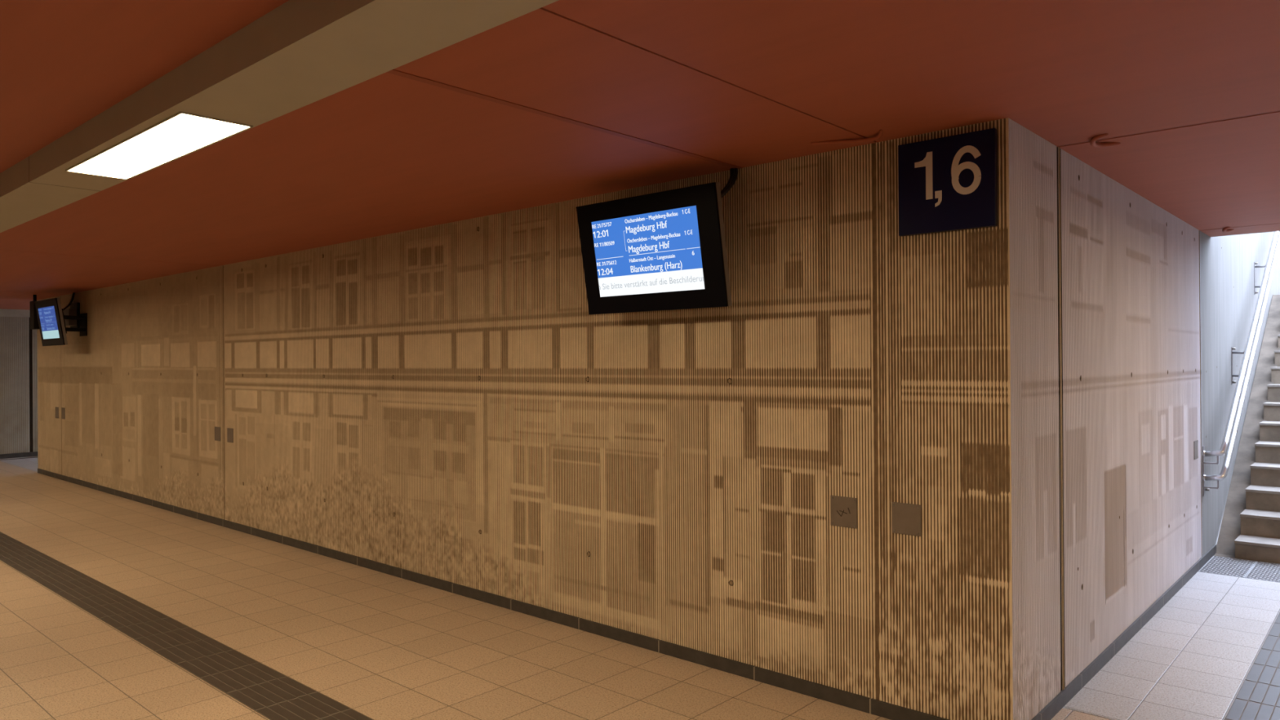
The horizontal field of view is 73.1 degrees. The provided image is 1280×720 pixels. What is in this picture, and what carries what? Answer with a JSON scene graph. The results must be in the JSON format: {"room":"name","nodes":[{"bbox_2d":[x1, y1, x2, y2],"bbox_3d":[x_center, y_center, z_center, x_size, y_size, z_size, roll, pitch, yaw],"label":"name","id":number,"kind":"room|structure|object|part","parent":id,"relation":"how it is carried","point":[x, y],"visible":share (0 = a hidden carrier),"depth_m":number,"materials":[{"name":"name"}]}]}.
{"room":"train station underpass","nodes":[
{"label":"train station underpass","id":0,"kind":"room"},
{"bbox_2d":[0,308,37,453],"bbox_3d":[-10.027,0.410,16.335,0.315,2.600,14.300,0,0,42],"label":"wall","id":1,"kind":"structure","parent":0,"point":[18,342],"depth_m":15.13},
{"bbox_2d":[0,451,37,458],"bbox_3d":[-9.936,1.667,16.193,0.025,0.085,14.200,0,0,42],"label":"baseboard","id":2,"kind":"structure","parent":1,"relation":"attached to","point":[35,453],"depth_m":15.11,"materials":[{"name":"stone"}]},
{"bbox_2d":[36,300,38,467],"bbox_3d":[-7.508,0.390,14.753,0.020,2.600,4.700,0,0,42],"label":"wall","id":3,"kind":"structure","parent":0,"point":[37,300],"depth_m":13.00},
{"bbox_2d":[37,117,1012,719],"bbox_3d":[-3.771,0.354,8.266,14.199,2.600,0.014,0,0,42],"label":"wall","id":4,"kind":"structure","parent":0,"point":[868,362],"depth_m":4.90,"materials":[{"name":"concrete"}]},
{"bbox_2d":[55,406,58,418],"bbox_3d":[-8.335,0.752,12.340,0.160,0.160,0.010,0,0,42],"label":"cover plate","id":5,"kind":"object","parent":4,"relation":"attached to","point":[56,408],"visible":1,"depth_m":12.33,"materials":[{"name":"metal"}]},
{"bbox_2d":[35,297,87,346],"bbox_3d":[-7.566,-0.487,11.352,0.950,0.600,0.444,0,0,42],"label":"monitor","id":6,"kind":"object","parent":4,"relation":"attached to","point":[53,329],"visible":1,"depth_m":11.22,"materials":[{"name":"black plastic"}]},
{"bbox_3d":[-7.681,-0.484,11.224,0.950,0.600,0.014,0,8,42],"label":"frame","id":7,"kind":"part","parent":6,"relation":"part of","materials":[{"name":"black plastic"}]},
{"bbox_2d":[61,407,65,419],"bbox_3d":[-8.108,0.750,12.137,0.150,0.160,0.010,0,0,42],"label":"cover plate","id":8,"kind":"object","parent":4,"relation":"attached to","point":[62,408],"visible":1,"depth_m":12.13,"materials":[{"name":"metal"}]},
{"bbox_2d":[63,302,79,328],"bbox_3d":[-7.706,-0.593,11.691,0.320,0.360,0.120,0,0,42],"label":"bracket","id":9,"kind":"object","parent":4,"relation":"attached to","point":[74,310],"visible":0.67,"depth_m":11.62,"materials":[{"name":"metal"}]},
{"bbox_2d":[214,426,220,440],"bbox_3d":[-4.251,0.743,8.686,0.140,0.140,0.010,0,0,42],"label":"cover plate","id":10,"kind":"object","parent":4,"relation":"attached to","point":[217,429],"visible":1,"depth_m":8.68,"materials":[{"name":"metal"}]},
{"bbox_2d":[226,427,233,442],"bbox_3d":[-4.029,0.741,8.488,0.135,0.140,0.010,0,0,42],"label":"cover plate","id":11,"kind":"object","parent":4,"relation":"attached to","point":[229,431],"visible":1,"depth_m":8.49,"materials":[{"name":"metal"}]},
{"bbox_2d":[37,468,949,719],"bbox_3d":[-3.764,1.620,8.249,14.212,0.068,0.014,0,0,42],"label":"baseboard","id":12,"kind":"structure","parent":4,"relation":"attached to","point":[852,700],"depth_m":5.13,"materials":[{"name":"stone"}]},
{"bbox_2d":[576,182,732,314],"bbox_3d":[0.110,-0.556,4.565,0.950,0.599,0.320,0,0,42],"label":"monitor","id":13,"kind":"object","parent":4,"relation":"attached to","point":[664,250],"visible":1,"depth_m":4.43,"materials":[{"name":"black plastic"}]},
{"bbox_2d":[100,174,1223,590],"bbox_3d":[-1.210,0.127,7.280,12.853,2.121,4.714,0,0,13],"label":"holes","id":14,"kind":"structure","parent":4,"relation":"attached to","point":[729,380],"depth_m":5.80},
{"bbox_2d":[830,495,857,528],"bbox_3d":[0.952,0.709,4.031,0.137,0.141,0.010,0,0,42],"label":"cover plate","id":15,"kind":"object","parent":4,"relation":"attached to","point":[843,510],"visible":1,"depth_m":4.03,"materials":[{"name":"metal"}]},
{"bbox_2d":[891,502,921,536],"bbox_3d":[1.181,0.705,3.826,0.136,0.138,0.010,0,0,42],"label":"cover plate","id":16,"kind":"object","parent":4,"relation":"attached to","point":[906,518],"visible":1,"depth_m":3.82,"materials":[{"name":"metal"}]},
{"bbox_2d":[897,128,997,236],"bbox_3d":[1.308,-0.750,3.686,0.420,0.400,0.031,0,0,42],"label":"platform sign","id":17,"kind":"object","parent":4,"relation":"attached to","point":[946,184],"visible":1,"depth_m":3.66,"materials":[{"name":"blue"}]},
{"bbox_2d":[0,0,1279,310],"bbox_3d":[-2.209,-1.409,6.354,25.500,0.903,10.260,0,0,42],"label":"ceiling","id":18,"kind":"structure","parent":0,"point":[560,100],"depth_m":3.34,"materials":[{"name":"paint"}]},
{"bbox_2d":[30,294,39,329],"bbox_3d":[-8.414,-0.668,11.996,0.200,0.480,0.070,0,0,42],"label":"display","id":19,"kind":"object","parent":18,"relation":"hanging from","point":[34,325],"visible":0.8,"depth_m":11.93,"materials":[{"name":"black plastic"}]},
{"bbox_2d":[62,292,75,311],"bbox_3d":[-7.649,-0.763,11.508,0.050,0.318,0.424,0,0,-7],"label":"power cable","id":20,"kind":"object","parent":18,"relation":"hanging from","point":[73,293],"visible":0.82,"depth_m":11.63,"materials":[{"name":"black plastic"}]},
{"bbox_2d":[0,0,558,232],"bbox_3d":[-3.432,-0.892,4.758,25.000,0.122,0.298,0,0,42],"label":"beam","id":21,"kind":"structure","parent":18,"relation":"attached to","point":[299,54],"depth_m":2.59,"materials":[{"name":"paint"}]},
{"bbox_2d":[65,111,253,179],"bbox_3d":[-1.969,-0.843,3.465,1.304,0.010,0.246,0,0,42],"label":"ceiling light","id":22,"kind":"object","parent":21,"relation":"attached to","point":[181,134],"visible":1,"depth_m":3.38,"materials":[{"name":"white plastic"}]},
{"bbox_2d":[720,168,737,197],"bbox_3d":[0.384,-0.862,4.418,0.238,0.258,0.058,0,0,4],"label":"power cable","id":23,"kind":"object","parent":18,"relation":"hanging from","point":[734,171],"visible":0.56,"depth_m":4.39,"materials":[{"name":"black plastic"}]},
{"bbox_2d":[810,129,882,144],"bbox_3d":[0.928,-0.977,3.832,0.341,0.031,0.080,0,0,39],"label":"loop","id":24,"kind":"object","parent":18,"relation":"attached to","point":[877,137],"visible":1,"depth_m":3.83,"materials":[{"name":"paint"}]},
{"bbox_2d":[1089,133,1120,147],"bbox_3d":[2.096,-0.985,3.903,0.094,0.034,0.240,0,0,42],"label":"loop","id":25,"kind":"object","parent":18,"relation":"attached to","point":[1092,142],"visible":1,"depth_m":3.92,"materials":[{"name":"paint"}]},
{"bbox_2d":[1222,226,1234,232],"bbox_3d":[4.503,-0.997,6.615,0.060,0.037,0.209,0,0,42],"label":"loop","id":26,"kind":"object","parent":18,"relation":"attached to","point":[1225,229],"visible":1,"depth_m":6.59,"materials":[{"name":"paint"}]},
{"bbox_2d":[0,457,1279,719],"bbox_3d":[-0.707,1.691,8.004,25.300,0.120,14.300,0,0,42],"label":"floor","id":27,"kind":"structure","parent":0,"point":[380,646],"depth_m":4.90,"materials":[{"name":"tile"}]},
{"bbox_2d":[0,456,37,460],"bbox_3d":[-9.857,1.706,16.123,0.185,0.006,14.200,0,0,42],"label":"channel","id":28,"kind":"object","parent":27,"relation":"on","point":[30,456],"visible":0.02,"depth_m":15.00,"materials":[{"name":"grey metal"}]},
{"bbox_2d":[0,532,372,719],"bbox_3d":[-4.710,1.661,6.830,19.700,0.015,0.303,0,0,42],"label":"tactile strip","id":29,"kind":"object","parent":27,"relation":"on","point":[267,691],"visible":1,"depth_m":4.93,"materials":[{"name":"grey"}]},
{"bbox_2d":[1224,612,1279,719],"bbox_3d":[2.895,1.603,3.942,0.303,0.015,5.530,0,0,42],"label":"tactile strip","id":30,"kind":"object","parent":27,"relation":"on","point":[1258,698],"visible":1,"depth_m":4.20,"materials":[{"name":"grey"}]},
{"bbox_2d":[1008,117,1279,719],"bbox_3d":[6.128,-1.066,8.921,0.300,5.500,14.199,0,0,42],"label":"wall","id":31,"kind":"structure","parent":0,"point":[1130,279],"depth_m":4.62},
{"bbox_2d":[1007,117,1201,719],"bbox_3d":[2.936,0.301,5.122,0.015,2.600,4.272,0,0,42],"label":"trim","id":32,"kind":"structure","parent":31,"relation":"attached to","point":[1059,148],"depth_m":4.02,"materials":[{"name":"gold metal"}]},
{"bbox_2d":[1031,544,1216,719],"bbox_3d":[3.143,1.566,5.328,0.014,0.068,4.840,0,0,42],"label":"baseboard","id":33,"kind":"structure","parent":31,"relation":"attached to","point":[1050,710],"depth_m":4.71,"materials":[{"name":"stone"}]},
{"bbox_2d":[1193,440,1198,459],"bbox_3d":[4.204,0.679,6.527,0.010,0.140,0.145,0,0,42],"label":"cover plate","id":34,"kind":"object","parent":31,"relation":"attached to","point":[1195,442],"visible":1,"depth_m":6.50,"materials":[{"name":"metal"}]},
{"bbox_2d":[1202,231,1279,496],"bbox_3d":[6.450,-0.872,8.933,0.161,3.846,6.035,0,0,42],"label":"handrail","id":35,"kind":"object","parent":31,"relation":"attached to","point":[1233,423],"visible":0.94,"depth_m":7.53,"materials":[{"name":"metal"}]},
{"bbox_3d":[5.046,1.659,4.011,4.600,0.110,4.180,0,0,42],"label":"floor","id":36,"kind":"structure","parent":0,"visible":0},
{"bbox_2d":[1198,555,1257,577],"bbox_3d":[4.540,1.606,6.661,0.288,0.031,0.685,0,0,42],"label":"floor grate","id":37,"kind":"object","parent":36,"relation":"on","point":[1224,566],"visible":0.94,"depth_m":6.65,"materials":[{"name":"metal"}]},
{"bbox_2d":[1213,294,1279,564],"bbox_3d":[9.366,0.399,8.860,4.581,2.404,9.050,0,0,42],"label":"staircase","id":38,"kind":"structure","parent":36,"relation":"on","point":[1250,530],"depth_m":7.67,"materials":[{"name":"concrete"}]},
{"bbox_2d":[1244,560,1279,582],"bbox_3d":[4.871,1.604,6.364,0.598,0.031,0.685,0,0,42],"label":"floor grate","id":39,"kind":"object","parent":36,"relation":"on","point":[1261,571],"visible":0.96,"depth_m":6.47,"materials":[{"name":"metal"}]}
]}

